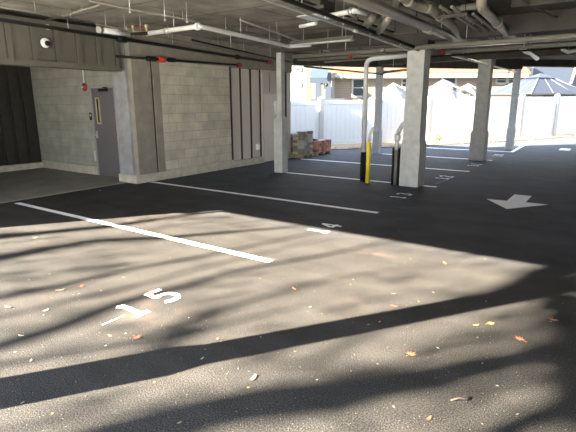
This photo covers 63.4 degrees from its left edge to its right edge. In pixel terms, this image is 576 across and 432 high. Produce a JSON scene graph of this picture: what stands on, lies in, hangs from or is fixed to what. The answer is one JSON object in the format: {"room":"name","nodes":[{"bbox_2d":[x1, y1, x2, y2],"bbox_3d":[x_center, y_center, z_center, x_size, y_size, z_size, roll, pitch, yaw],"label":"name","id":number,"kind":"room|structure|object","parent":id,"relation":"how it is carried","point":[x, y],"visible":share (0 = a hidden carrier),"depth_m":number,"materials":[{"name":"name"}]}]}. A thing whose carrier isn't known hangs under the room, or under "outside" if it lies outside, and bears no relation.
{"room":"parking garage","nodes":[
{"label":"parking garage","id":0,"kind":"room"},
{"bbox_2d":[0,65,41,165],"bbox_3d":[-8.168,-2.201,9.589,0.260,3.050,5.850,9,16,34],"label":"wall","id":1,"kind":"structure","parent":0,"point":[19,137],"depth_m":11.52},
{"bbox_2d":[0,162,42,171],"bbox_3d":[-8.067,-0.775,9.858,0.200,0.150,5.840,9,16,34],"label":"baseboard","id":2,"kind":"structure","parent":1,"relation":"attached to","point":[5,168],"depth_m":11.65,"materials":[{"name":"concrete"}]},
{"bbox_2d":[0,14,121,71],"bbox_3d":[-4.946,-2.635,6.789,0.290,0.740,5.636,9,16,34],"label":"beam","id":3,"kind":"structure","parent":0,"point":[20,45],"depth_m":7.97,"materials":[{"name":"grey concrete"}]},
{"bbox_2d":[40,38,50,47],"bbox_3d":[-4.019,-2.885,7.768,0.112,0.156,0.156,9,16,34],"label":"dome camera","id":4,"kind":"object","parent":3,"relation":"attached to","point":[45,42],"visible":1,"depth_m":7.74,"materials":[{"name":"white paint"}]},
{"bbox_2d":[0,167,126,202],"bbox_3d":[-6.495,-0.401,8.832,4.020,0.132,5.850,9,16,34],"label":"floor","id":5,"kind":"structure","parent":0,"point":[17,185],"depth_m":9.75,"materials":[{"name":"grey concrete"}]},
{"bbox_2d":[30,67,113,165],"bbox_3d":[-4.846,-2.536,10.924,4.150,3.050,0.200,9,16,34],"label":"wall","id":6,"kind":"structure","parent":0,"point":[62,107],"depth_m":11.18,"materials":[{"name":"grey concrete"}]},
{"bbox_2d":[43,160,97,174],"bbox_3d":[-5.328,-1.198,11.463,2.410,0.200,0.110,9,16,34],"label":"baseboard","id":7,"kind":"structure","parent":6,"relation":"attached to","point":[88,169],"depth_m":11.37,"materials":[{"name":"concrete"}]},
{"bbox_2d":[81,70,87,90],"bbox_3d":[-4.588,-3.166,10.409,0.170,0.725,0.087,9,16,34],"label":"bell","id":8,"kind":"object","parent":6,"relation":"attached to","point":[84,87],"visible":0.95,"depth_m":10.45,"materials":[{"name":"red metal"}]},
{"bbox_2d":[89,85,121,177],"bbox_3d":[-4.025,-1.842,10.294,0.900,1.990,0.179,9,16,34],"label":"door","id":9,"kind":"structure","parent":6,"relation":"in","point":[102,98],"depth_m":10.31,"materials":[{"name":"grey metal"}]},
{"bbox_2d":[159,61,231,169],"bbox_3d":[-2.153,-2.350,10.900,0.250,2.280,2.200,9,16,34],"label":"wall","id":10,"kind":"structure","parent":0,"point":[195,98],"depth_m":10.72,"materials":[{"name":"grey brick"}]},
{"bbox_2d":[115,55,241,67],"bbox_3d":[-2.220,-3.367,10.149,0.187,0.153,3.581,9,16,34],"label":"pipe","id":11,"kind":"object","parent":10,"relation":"attached to","point":[161,59],"visible":1,"depth_m":9.65,"materials":[{"name":"metal"}]},
{"bbox_2d":[166,160,233,178],"bbox_3d":[-2.150,-1.145,11.192,0.345,0.200,2.200,9,16,34],"label":"baseboard","id":12,"kind":"structure","parent":10,"relation":"attached to","point":[197,169],"depth_m":10.99,"materials":[{"name":"concrete"}]},
{"bbox_2d":[123,27,291,72],"bbox_3d":[-1.616,-3.929,11.360,0.310,0.570,5.620,9,16,34],"label":"beam","id":13,"kind":"structure","parent":10,"relation":"attached to","point":[131,48],"depth_m":10.60,"materials":[{"name":"beige concrete"}]},
{"bbox_2d":[229,67,290,160],"bbox_3d":[-0.744,-2.802,12.828,0.208,2.315,2.720,9,16,34],"label":"wall panels","id":14,"kind":"object","parent":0,"point":[245,84],"visible":0.73,"depth_m":12.28,"materials":[{"name":"metal"}]},
{"bbox_2d":[234,157,263,167],"bbox_3d":[-1.163,-1.466,12.582,0.340,0.165,1.270,9,16,34],"label":"baseboard","id":15,"kind":"structure","parent":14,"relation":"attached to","point":[238,163],"depth_m":12.45,"materials":[{"name":"concrete"}]},
{"bbox_2d":[260,70,276,161],"bbox_3d":[-0.498,-2.774,13.060,0.162,2.480,0.760,9,16,34],"label":"door","id":16,"kind":"structure","parent":14,"relation":"attached to","point":[268,77],"depth_m":12.97,"materials":[{"name":"metal"}]},
{"bbox_2d":[288,152,292,158],"bbox_3d":[-0.174,-1.803,13.967,0.340,0.165,0.680,9,16,34],"label":"baseboard","id":17,"kind":"structure","parent":14,"relation":"attached to","point":[290,154],"depth_m":14.04,"materials":[{"name":"concrete"}]},
{"bbox_2d":[0,136,575,431],"bbox_3d":[13.409,-2.031,15.047,27.200,0.001,39.900,9,16,34],"label":"floor","id":18,"kind":"structure","parent":0,"point":[523,267],"depth_m":3.84,"materials":[{"name":"asphalt"}]},
{"bbox_2d":[112,27,167,183],"bbox_3d":[-3.114,-2.258,9.742,0.600,3.050,0.840,9,16,34],"label":"wall pier","id":19,"kind":"object","parent":18,"relation":"on","point":[137,88],"visible":0.67,"depth_m":9.61,"materials":[{"name":"concrete"}]},
{"bbox_2d":[14,202,272,261],"bbox_3d":[-2.354,0.126,6.329,5.300,0.001,0.098,9,16,34],"label":"parking line","id":20,"kind":"object","parent":18,"relation":"on","point":[19,203],"visible":1,"depth_m":5.83,"materials":[{"name":"paint"}]},
{"bbox_2d":[116,289,180,317],"bbox_3d":[-1.148,0.711,3.879,0.331,0.001,0.505,9,16,34],"label":"number","id":21,"kind":"object","parent":18,"relation":"on","point":[150,294],"visible":1,"depth_m":3.90,"materials":[{"name":"paint"}]},
{"bbox_2d":[152,182,378,212],"bbox_3d":[-0.767,-0.385,8.422,5.150,0.001,0.100,9,16,34],"label":"parking line","id":22,"kind":"object","parent":18,"relation":"on","point":[152,182],"visible":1,"depth_m":8.07,"materials":[{"name":"paint"}]},
{"bbox_2d":[274,52,287,172],"bbox_3d":[-0.168,-2.379,10.903,0.236,2.720,0.236,9,16,34],"label":"column","id":23,"kind":"structure","parent":18,"relation":"on","point":[280,121],"depth_m":10.88,"materials":[{"name":"paint"}]},
{"bbox_2d":[7,208,574,429],"bbox_3d":[-0.067,0.460,4.913,8.813,0.001,5.447,0,14,1],"label":"grit","id":24,"kind":"object","parent":18,"relation":"on","point":[235,208],"visible":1,"depth_m":2.92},
{"bbox_2d":[293,153,313,157],"bbox_3d":[0.460,-1.859,14.315,0.380,0.105,0.627,9,16,34],"label":"pallet","id":25,"kind":"object","parent":18,"relation":"on","point":[309,154],"visible":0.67,"depth_m":14.13,"materials":[{"name":"brown wood"}]},
{"bbox_2d":[313,150,330,155],"bbox_3d":[0.966,-2.056,15.127,0.500,0.105,0.902,9,16,34],"label":"pallet","id":26,"kind":"object","parent":18,"relation":"on","point":[328,151],"visible":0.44,"depth_m":14.98,"materials":[{"name":"brown wood"}]},
{"bbox_2d":[308,223,340,233],"bbox_3d":[0.487,0.156,6.158,0.295,0.001,0.475,9,16,34],"label":"stall number","id":27,"kind":"object","parent":18,"relation":"on","point":[325,224],"visible":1,"depth_m":6.22,"materials":[{"name":"paint"}]},
{"bbox_2d":[285,172,435,186],"bbox_3d":[1.424,-0.803,10.126,3.610,0.001,0.100,9,16,34],"label":"parking line","id":28,"kind":"object","parent":18,"relation":"on","point":[285,172],"visible":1,"depth_m":10.33,"materials":[{"name":"paint"}]},
{"bbox_2d":[365,127,373,182],"bbox_3d":[1.668,-1.233,9.488,0.146,1.141,0.083,2,14,8],"label":"bollard","id":29,"kind":"object","parent":18,"relation":"on","point":[368,153],"visible":1,"depth_m":9.48,"materials":[{"name":"yellow metal"}]},
{"bbox_2d":[372,67,383,153],"bbox_3d":[2.879,-3.340,14.882,0.220,2.700,0.220,9,16,34],"label":"column","id":30,"kind":"structure","parent":18,"relation":"on","point":[377,132],"depth_m":14.84,"materials":[{"name":"concrete"}]},
{"bbox_2d":[360,53,407,181],"bbox_3d":[1.938,-1.940,9.416,0.903,2.547,0.112,5,14,20],"label":"downpipe","id":31,"kind":"object","parent":18,"relation":"on","point":[400,55],"visible":0.96,"depth_m":9.43,"materials":[{"name":"grey plastic"}]},
{"bbox_2d":[306,159,468,171],"bbox_3d":[2.360,-1.382,12.511,4.830,0.001,0.100,9,16,34],"label":"parking line","id":32,"kind":"object","parent":18,"relation":"on","point":[306,159],"visible":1,"depth_m":12.50,"materials":[{"name":"paint"}]},
{"bbox_2d":[399,39,434,186],"bbox_3d":[2.470,-1.940,9.038,0.440,2.720,0.400,9,16,34],"label":"column","id":33,"kind":"structure","parent":18,"relation":"on","point":[413,145],"depth_m":8.92,"materials":[{"name":"paint"}]},
{"bbox_2d":[391,122,404,184],"bbox_3d":[2.194,-1.232,9.236,0.232,1.252,0.134,9,16,34],"label":"pipe","id":34,"kind":"object","parent":33,"relation":"attached to","point":[396,151],"visible":0.99,"depth_m":9.24,"materials":[{"name":"grey plastic"}]},
{"bbox_2d":[450,396,470,400],"bbox_3d":[0.959,1.009,2.574,0.128,0.024,0.030,-4,14,-14],"label":"twig","id":35,"kind":"object","parent":18,"relation":"on","point":[469,397],"visible":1,"depth_m":2.57,"materials":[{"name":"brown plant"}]},
{"bbox_2d":[426,140,532,151],"bbox_3d":[7.839,-2.934,18.868,3.370,0.001,6.100,9,16,34],"label":"parking line","id":36,"kind":"object","parent":18,"relation":"on","point":[530,140],"visible":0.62,"depth_m":16.82,"materials":[{"name":"paint"}]},
{"bbox_2d":[468,59,493,160],"bbox_3d":[5.468,-2.961,13.163,0.400,2.750,0.400,9,16,34],"label":"column","id":37,"kind":"structure","parent":18,"relation":"on","point":[479,136],"depth_m":13.05,"materials":[{"name":"paint"}]},
{"bbox_2d":[505,69,521,149],"bbox_3d":[7.803,-3.663,16.148,0.244,2.700,0.244,9,16,34],"label":"column","id":38,"kind":"structure","parent":18,"relation":"on","point":[511,130],"depth_m":16.08,"materials":[{"name":"paint"}]},
{"bbox_2d":[488,194,547,208],"bbox_3d":[3.786,-0.237,7.737,0.930,0.001,1.360,9,16,34],"label":"direction arrow","id":39,"kind":"object","parent":18,"relation":"on","point":[516,201],"visible":1,"depth_m":7.67,"materials":[{"name":"paint"}]},
{"bbox_2d":[518,94,575,137],"bbox_3d":[16.115,-5.249,23.918,12.239,2.080,0.232,-7,15,-24],"label":"vinyl fence","id":40,"kind":"object","parent":18,"relation":"on","point":[543,116],"visible":0.95,"depth_m":22.20,"materials":[{"name":"white plastic"}]},
{"bbox_2d":[0,0,575,59],"bbox_3d":[9.655,-4.981,13.751,24.700,0.330,34.700,9,16,34],"label":"ceiling","id":41,"kind":"structure","parent":0,"point":[262,13],"depth_m":7.81,"materials":[{"name":"concrete"}]},
{"bbox_2d":[0,3,98,23],"bbox_3d":[-3.554,-3.078,6.990,0.028,0.164,1.686,7,15,28],"label":"conduit","id":42,"kind":"object","parent":41,"relation":"hanging from","point":[5,7],"visible":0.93,"depth_m":6.92,"materials":[{"name":"metal"}]},
{"bbox_2d":[47,4,100,20],"bbox_3d":[-3.409,-3.193,7.295,1.939,0.084,0.028,12,18,41],"label":"conduit","id":43,"kind":"object","parent":41,"relation":"hanging from","point":[98,5],"visible":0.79,"depth_m":7.13,"materials":[{"name":"metal"}]},
{"bbox_2d":[96,11,130,36],"bbox_3d":[-2.841,-3.127,7.594,0.105,0.355,0.622,8,16,30],"label":"insulated pipe","id":44,"kind":"object","parent":41,"relation":"hanging from","point":[99,29],"visible":1,"depth_m":7.55,"materials":[{"name":"silver metal"}]},
{"bbox_2d":[0,17,271,64],"bbox_3d":[-3.303,-3.298,8.479,0.114,0.435,9.955,9,16,34],"label":"pipe","id":45,"kind":"object","parent":41,"relation":"hanging from","point":[123,39],"visible":0.92,"depth_m":8.69,"materials":[{"name":"metal"}]},
{"bbox_2d":[130,15,147,35],"bbox_3d":[-2.482,-3.205,7.857,0.386,0.330,0.168,3,14,15],"label":"valve assembly","id":46,"kind":"object","parent":41,"relation":"hanging from","point":[133,33],"visible":0.97,"depth_m":7.85,"materials":[{"name":"metal"}]},
{"bbox_2d":[96,23,249,54],"bbox_3d":[-1.957,-3.631,9.470,0.024,0.262,5.183,5,15,22],"label":"conduit","id":47,"kind":"object","parent":41,"relation":"hanging from","point":[96,23],"visible":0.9,"depth_m":8.86,"materials":[{"name":"metal"}]},
{"bbox_2d":[89,0,288,40],"bbox_3d":[-1.301,-3.358,8.075,0.028,0.144,4.796,8,16,32],"label":"conduit","id":48,"kind":"object","parent":41,"relation":"hanging from","point":[92,1],"visible":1,"depth_m":7.38,"materials":[{"name":"metal"}]},
{"bbox_2d":[148,10,310,47],"bbox_3d":[-0.928,-3.370,8.569,1.216,0.355,3.086,10,17,36],"label":"insulated pipe","id":49,"kind":"object","parent":41,"relation":"hanging from","point":[197,26],"visible":0.95,"depth_m":7.65,"materials":[{"name":"silver metal"}]},
{"bbox_2d":[191,26,289,62],"bbox_3d":[-0.763,-3.589,9.671,0.032,0.446,4.544,5,14,20],"label":"conduit","id":50,"kind":"object","parent":41,"relation":"hanging from","point":[230,26],"visible":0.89,"depth_m":8.86,"materials":[{"name":"metal"}]},
{"bbox_2d":[239,19,329,51],"bbox_3d":[0.158,-3.670,9.473,0.028,0.204,5.011,5,14,21],"label":"conduit","id":51,"kind":"object","parent":41,"relation":"hanging from","point":[239,19],"visible":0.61,"depth_m":8.15,"materials":[{"name":"metal"}]},
{"bbox_2d":[299,22,316,27],"bbox_3d":[0.298,-3.010,6.995,0.052,0.326,0.368,-11,17,-37],"label":"strip light","id":52,"kind":"object","parent":41,"relation":"hanging from","point":[311,23],"visible":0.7,"depth_m":7.00,"materials":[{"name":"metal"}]},
{"bbox_2d":[297,0,324,10],"bbox_3d":[0.297,-2.791,6.008,0.400,0.290,0.040,9,16,34],"label":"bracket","id":53,"kind":"object","parent":41,"relation":"hanging from","point":[322,6],"visible":0.62,"depth_m":5.96,"materials":[{"name":"grey metal"}]},
{"bbox_2d":[296,0,333,20],"bbox_3d":[0.416,-3.032,6.863,0.420,0.218,0.440,9,16,34],"label":"box","id":54,"kind":"object","parent":41,"relation":"attached to","point":[328,4],"visible":0.38,"depth_m":6.76,"materials":[{"name":"metal"}]},
{"bbox_2d":[290,23,356,45],"bbox_3d":[0.653,-3.451,8.840,1.360,0.335,0.200,9,16,34],"label":"strip light","id":55,"kind":"object","parent":41,"relation":"hanging from","point":[350,37],"visible":0.94,"depth_m":8.79,"materials":[{"name":"grey plastic"}]},
{"bbox_2d":[293,39,353,45],"bbox_3d":[0.654,-3.298,8.877,1.280,0.020,0.140,9,16,34],"label":"diffuser","id":56,"kind":"object","parent":55,"relation":"attached to","point":[318,41],"depth_m":8.84,"materials":[{"name":"grey plastic"}]},
{"bbox_2d":[292,47,372,62],"bbox_3d":[1.291,-3.724,10.330,2.798,0.508,0.036,8,16,30],"label":"conduit","id":57,"kind":"object","parent":41,"relation":"hanging from","point":[372,47],"visible":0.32,"depth_m":10.56,"materials":[{"name":"metal"}]},
{"bbox_2d":[292,52,378,67],"bbox_3d":[1.481,-4.745,14.229,2.900,0.350,0.300,-5,14,-19],"label":"beam","id":58,"kind":"structure","parent":41,"relation":"attached to","point":[360,63],"depth_m":14.11,"materials":[{"name":"grey concrete"}]},
{"bbox_2d":[264,0,409,50],"bbox_3d":[-0.076,-2.449,5.126,0.068,0.539,7.951,9,16,34],"label":"conduit","id":59,"kind":"object","parent":41,"relation":"hanging from","point":[269,1],"visible":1,"depth_m":6.06,"materials":[{"name":"metal"}]},
{"bbox_2d":[324,7,368,18],"bbox_3d":[0.758,-2.744,6.340,0.600,0.100,0.340,9,16,34],"label":"insulated pipe","id":60,"kind":"object","parent":59,"relation":"attached to","point":[350,11],"visible":0.94,"depth_m":6.20,"materials":[{"name":"silver metal"}]},
{"bbox_2d":[303,50,383,74],"bbox_3d":[1.578,-4.157,12.572,3.056,0.585,0.052,-11,17,-38],"label":"pipe","id":61,"kind":"object","parent":41,"relation":"hanging from","point":[321,50],"visible":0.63,"depth_m":12.40,"materials":[{"name":"metal"}]},
{"bbox_2d":[332,0,358,22],"bbox_3d":[0.787,-2.850,6.416,0.400,0.370,0.040,9,16,34],"label":"bracket","id":62,"kind":"object","parent":41,"relation":"hanging from","point":[356,18],"visible":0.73,"depth_m":6.39,"materials":[{"name":"grey metal"}]},
{"bbox_2d":[299,0,393,32],"bbox_3d":[1.714,-3.431,8.376,0.032,0.166,5.779,8,16,32],"label":"conduit","id":63,"kind":"object","parent":41,"relation":"hanging from","point":[303,1],"visible":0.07,"depth_m":6.77,"materials":[{"name":"metal"}]},
{"bbox_2d":[300,27,399,51],"bbox_3d":[1.165,-3.489,9.139,2.107,0.406,0.032,7,15,29],"label":"conduit","id":64,"kind":"object","parent":41,"relation":"hanging from","point":[370,27],"visible":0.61,"depth_m":9.15,"materials":[{"name":"metal"}]},
{"bbox_2d":[281,0,419,50],"bbox_3d":[0.038,-2.483,5.238,0.095,0.527,8.273,9,16,34],"label":"pipe","id":65,"kind":"object","parent":41,"relation":"hanging from","point":[293,2],"visible":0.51,"depth_m":6.20,"materials":[{"name":"metal"}]},
{"bbox_2d":[362,12,381,28],"bbox_3d":[1.202,-2.873,6.783,0.241,0.316,0.582,4,14,18],"label":"pipe elbow","id":66,"kind":"object","parent":65,"relation":"attached to","point":[372,17],"visible":0.95,"depth_m":6.58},
{"bbox_2d":[376,0,399,34],"bbox_3d":[1.404,-2.895,6.723,0.236,0.457,0.606,-4,14,-13],"label":"pipe elbow","id":67,"kind":"object","parent":65,"relation":"attached to","point":[385,22],"visible":0.56,"depth_m":6.54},
{"bbox_2d":[297,51,407,60],"bbox_3d":[1.433,-3.678,10.130,2.951,0.505,0.097,9,17,35],"label":"pipe","id":68,"kind":"object","parent":41,"relation":"hanging from","point":[397,52],"visible":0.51,"depth_m":10.20,"materials":[{"name":"metal"}]},
{"bbox_2d":[324,49,446,62],"bbox_3d":[2.225,-3.949,11.104,3.101,0.440,0.100,9,16,34],"label":"pipe","id":69,"kind":"object","parent":41,"relation":"hanging from","point":[433,52],"visible":0.21,"depth_m":11.49,"materials":[{"name":"metal"}]},
{"bbox_2d":[376,59,406,73],"bbox_3d":[2.556,-3.869,11.388,0.084,0.732,1.349,-6,15,-23],"label":"pipe","id":70,"kind":"object","parent":41,"relation":"hanging from","point":[397,70],"visible":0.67,"depth_m":11.44,"materials":[{"name":"metal"}]},
{"bbox_2d":[392,11,417,36],"bbox_3d":[1.819,-3.016,7.216,0.400,0.430,0.040,9,16,34],"label":"bracket","id":71,"kind":"object","parent":41,"relation":"hanging from","point":[415,31],"visible":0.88,"depth_m":7.24,"materials":[{"name":"grey metal"}]},
{"bbox_2d":[343,0,467,41],"bbox_3d":[0.691,-2.476,5.074,0.158,0.408,8.752,9,17,34],"label":"drain pipe","id":72,"kind":"object","parent":41,"relation":"hanging from","point":[376,6],"visible":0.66,"depth_m":6.17,"materials":[{"name":"metal"}]},
{"bbox_2d":[281,8,575,52],"bbox_3d":[7.469,-2.649,5.389,18.400,0.330,0.250,9,16,34],"label":"beam","id":73,"kind":"structure","parent":41,"relation":"attached to","point":[536,22],"depth_m":8.20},
{"bbox_2d":[397,0,459,38],"bbox_3d":[2.126,-2.888,6.678,0.282,0.366,3.325,8,16,31],"label":"drain pipe","id":74,"kind":"object","parent":41,"relation":"attached to","point":[416,5],"visible":0.99,"depth_m":6.15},
{"bbox_2d":[292,25,575,58],"bbox_3d":[5.547,-2.727,6.173,13.250,0.532,0.099,9,16,34],"label":"pipe","id":75,"kind":"object","parent":41,"relation":"hanging from","point":[567,35],"visible":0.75,"depth_m":8.06,"materials":[{"name":"metal"}]},
{"bbox_2d":[379,58,523,69],"bbox_3d":[5.364,-5.012,15.274,5.245,0.350,0.300,-4,14,-14],"label":"trim","id":76,"kind":"structure","parent":41,"relation":"attached to","point":[517,63],"depth_m":15.31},
{"bbox_2d":[437,0,467,20],"bbox_3d":[2.212,-2.814,6.267,0.400,0.320,0.040,9,16,34],"label":"bracket","id":77,"kind":"object","parent":41,"relation":"hanging from","point":[439,17],"visible":0.94,"depth_m":6.27,"materials":[{"name":"grey metal"}]},
{"bbox_2d":[423,0,496,38],"bbox_3d":[3.043,-3.264,7.779,0.040,0.160,4.984,9,16,33],"label":"conduit","id":78,"kind":"object","parent":41,"relation":"hanging from","point":[427,1],"visible":0.19,"depth_m":6.27,"materials":[{"name":"metal"}]},
{"bbox_2d":[438,5,493,38],"bbox_3d":[3.002,-3.158,7.560,0.045,0.263,3.721,9,16,33],"label":"conduit","id":79,"kind":"object","parent":41,"relation":"hanging from","point":[439,6],"visible":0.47,"depth_m":7.01,"materials":[{"name":"metal"}]},
{"bbox_2d":[450,5,501,38],"bbox_3d":[3.129,-3.152,7.533,0.045,0.263,3.621,9,16,33],"label":"conduit","id":80,"kind":"object","parent":41,"relation":"hanging from","point":[454,8],"visible":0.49,"depth_m":7.02,"materials":[{"name":"metal"}]},
{"bbox_2d":[378,46,575,64],"bbox_3d":[7.911,-4.026,11.033,12.300,0.300,0.300,9,16,34],"label":"beam","id":81,"kind":"structure","parent":41,"relation":"attached to","point":[557,52],"depth_m":12.52,"materials":[{"name":"grey concrete"}]},
{"bbox_2d":[446,47,515,72],"bbox_3d":[5.378,-4.250,12.537,0.048,0.550,7.402,9,17,35],"label":"conduit","id":82,"kind":"object","parent":41,"relation":"hanging from","point":[459,57],"visible":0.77,"depth_m":11.82,"materials":[{"name":"silver metal"}]},
{"bbox_2d":[448,0,521,36],"bbox_3d":[3.659,-3.350,8.079,0.036,0.138,5.639,10,17,35],"label":"conduit","id":83,"kind":"object","parent":41,"relation":"hanging from","point":[452,1],"visible":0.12,"depth_m":6.78,"materials":[{"name":"metal"}]},
{"bbox_2d":[472,12,505,37],"bbox_3d":[3.438,-3.217,7.797,0.046,0.263,3.022,9,16,32],"label":"conduit","id":84,"kind":"object","parent":41,"relation":"hanging from","point":[473,13],"visible":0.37,"depth_m":7.15,"materials":[{"name":"metal"}]},
{"bbox_2d":[476,0,515,37],"bbox_3d":[3.291,-3.051,7.245,0.149,0.318,3.401,8,16,30],"label":"drain pipe","id":85,"kind":"object","parent":41,"relation":"attached to","point":[497,22],"visible":0.88,"depth_m":6.48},
{"bbox_2d":[454,2,476,22],"bbox_3d":[2.676,-2.900,6.657,0.441,0.110,0.996,9,16,34],"label":"pipe","id":86,"kind":"object","parent":85,"relation":"attached to","point":[470,6],"visible":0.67,"depth_m":6.32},
{"bbox_2d":[431,39,575,57],"bbox_3d":[4.044,-3.397,9.014,2.691,0.488,0.036,11,17,39],"label":"conduit","id":87,"kind":"object","parent":41,"relation":"hanging from","point":[568,47],"visible":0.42,"depth_m":8.94,"materials":[{"name":"metal"}]},
{"bbox_2d":[438,34,575,48],"bbox_3d":[3.729,-3.280,8.374,2.513,0.414,0.028,8,16,31],"label":"conduit","id":88,"kind":"object","parent":41,"relation":"hanging from","point":[529,34],"visible":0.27,"depth_m":8.16,"materials":[{"name":"metal"}]},
{"bbox_2d":[439,35,575,54],"bbox_3d":[7.385,-2.800,6.454,10.561,0.475,0.106,9,16,34],"label":"pipe","id":89,"kind":"object","parent":41,"relation":"hanging from","point":[569,43],"visible":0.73,"depth_m":8.71,"materials":[{"name":"metal"}]},
{"bbox_2d":[519,36,538,60],"bbox_3d":[5.521,-3.835,10.640,0.134,0.410,2.184,10,17,35],"label":"conduit","id":90,"kind":"object","parent":41,"relation":"hanging from","point":[530,53],"visible":0.72,"depth_m":10.63,"materials":[{"name":"silver metal"}]},
{"bbox_2d":[518,0,557,17],"bbox_3d":[4.091,-3.154,7.220,0.040,0.120,2.989,12,18,42],"label":"conduit","id":91,"kind":"object","parent":41,"relation":"hanging from","point":[521,1],"visible":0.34,"depth_m":6.81,"materials":[{"name":"metal"}]},
{"bbox_2d":[511,0,575,9],"bbox_3d":[8.733,-2.151,2.916,13.450,0.150,0.250,9,16,34],"label":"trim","id":92,"kind":"structure","parent":41,"relation":"attached to","point":[515,4],"depth_m":6.42,"materials":[{"name":"grey concrete"}]},
{"bbox_2d":[523,59,575,67],"bbox_3d":[18.604,-5.830,18.240,21.943,0.250,0.300,-3,14,-12],"label":"trim","id":93,"kind":"structure","parent":41,"relation":"attached to","point":[527,62],"depth_m":15.97,"materials":[{"name":"grey concrete"}]},
{"bbox_2d":[561,49,575,53],"bbox_3d":[6.276,-3.824,10.444,0.366,0.345,0.361,-4,14,-15],"label":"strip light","id":94,"kind":"object","parent":41,"relation":"hanging from","point":[568,51],"visible":0.68,"depth_m":10.51,"materials":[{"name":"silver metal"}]},
{"bbox_2d":[331,135,574,149],"bbox_3d":[8.097,-3.233,20.052,20.118,0.020,1.992,-6,15,-21],"label":"ground strip","id":95,"kind":"object","parent":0,"point":[345,146],"visible":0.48,"depth_m":18.80,"materials":[{"name":"concrete"}]},
{"bbox_2d":[435,135,441,141],"bbox_3d":[6.222,-3.234,19.485,0.380,0.300,0.330,-6,15,-23],"label":"shrub","id":96,"kind":"object","parent":95,"relation":"on","point":[437,138],"visible":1,"depth_m":19.47,"materials":[{"name":"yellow plant"}]},
{"bbox_2d":[332,135,575,148],"bbox_3d":[8.212,-3.205,19.808,20.144,0.030,1.440,-7,15,-25],"label":"leaf litter","id":97,"kind":"object","parent":95,"relation":"on","point":[555,136],"visible":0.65,"depth_m":19.26,"materials":[{"name":"brown plant"}]},
{"label":"outside","id":98,"kind":"structure","parent":0,"visible":0},
{"label":"ground","id":99,"kind":"structure","parent":98,"visible":0},
{"bbox_2d":[291,66,305,100],"bbox_3d":[0.300,-12.655,37.684,2.334,10.150,4.000,0,14,0],"label":"house","id":100,"kind":"structure","parent":99,"relation":"on","point":[298,74],"depth_m":36.56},
{"bbox_2d":[306,66,333,100],"bbox_3d":[2.744,-13.584,43.635,3.339,9.150,4.000,0,14,0],"label":"house","id":101,"kind":"structure","parent":99,"relation":"on","point":[308,70],"depth_m":42.41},
{"bbox_2d":[368,83,405,99],"bbox_3d":[6.180,-6.239,26.790,2.386,2.734,2.153,-12,18,-41],"label":"canopy tent","id":102,"kind":"object","parent":99,"relation":"on","point":[392,91],"visible":0.43,"depth_m":26.21,"materials":[{"name":"white fabric"}]},
{"bbox_2d":[291,95,525,143],"bbox_3d":[3.629,-3.960,18.981,15.238,1.980,0.237,-5,14,-19],"label":"vinyl fence","id":103,"kind":"object","parent":99,"relation":"on","point":[340,121],"visible":0.5,"depth_m":19.18,"materials":[{"name":"white plastic"}]},
{"bbox_2d":[310,67,530,100],"bbox_3d":[8.822,-9.505,32.897,14.871,6.205,7.600,0,14,0],"label":"house","id":104,"kind":"structure","parent":99,"relation":"on","point":[338,85],"depth_m":31.61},
{"bbox_2d":[428,79,474,98],"bbox_3d":[9.266,-6.595,27.735,2.954,2.962,2.664,-12,18,-41],"label":"canopy tent","id":105,"kind":"object","parent":99,"relation":"on","point":[437,91],"visible":0.43,"depth_m":26.89,"materials":[{"name":"white fabric"}]},
{"bbox_2d":[443,80,473,98],"bbox_3d":[9.221,-5.962,25.494,1.784,2.781,0.215,0,14,0],"label":"roof","id":106,"kind":"structure","parent":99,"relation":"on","point":[448,84],"depth_m":25.27,"materials":[{"name":"grey"}]},
{"bbox_2d":[461,83,491,97],"bbox_3d":[11.652,-7.125,30.181,2.206,2.827,1.991,-12,18,-41],"label":"canopy tent","id":107,"kind":"object","parent":99,"relation":"on","point":[468,87],"visible":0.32,"depth_m":29.69,"materials":[{"name":"white fabric"}]},
{"bbox_2d":[491,73,575,96],"bbox_3d":[14.137,-6.426,26.443,5.656,3.200,2.560,-7,15,-27],"label":"gazebo","id":108,"kind":"object","parent":99,"relation":"on","point":[543,85],"visible":0.7,"depth_m":25.51,"materials":[{"name":"grey metal"}]},
{"bbox_2d":[526,67,575,96],"bbox_3d":[23.034,-12.004,36.752,10.925,9.150,4.160,0,14,0],"label":"house","id":109,"kind":"structure","parent":99,"relation":"on","point":[567,75],"depth_m":35.45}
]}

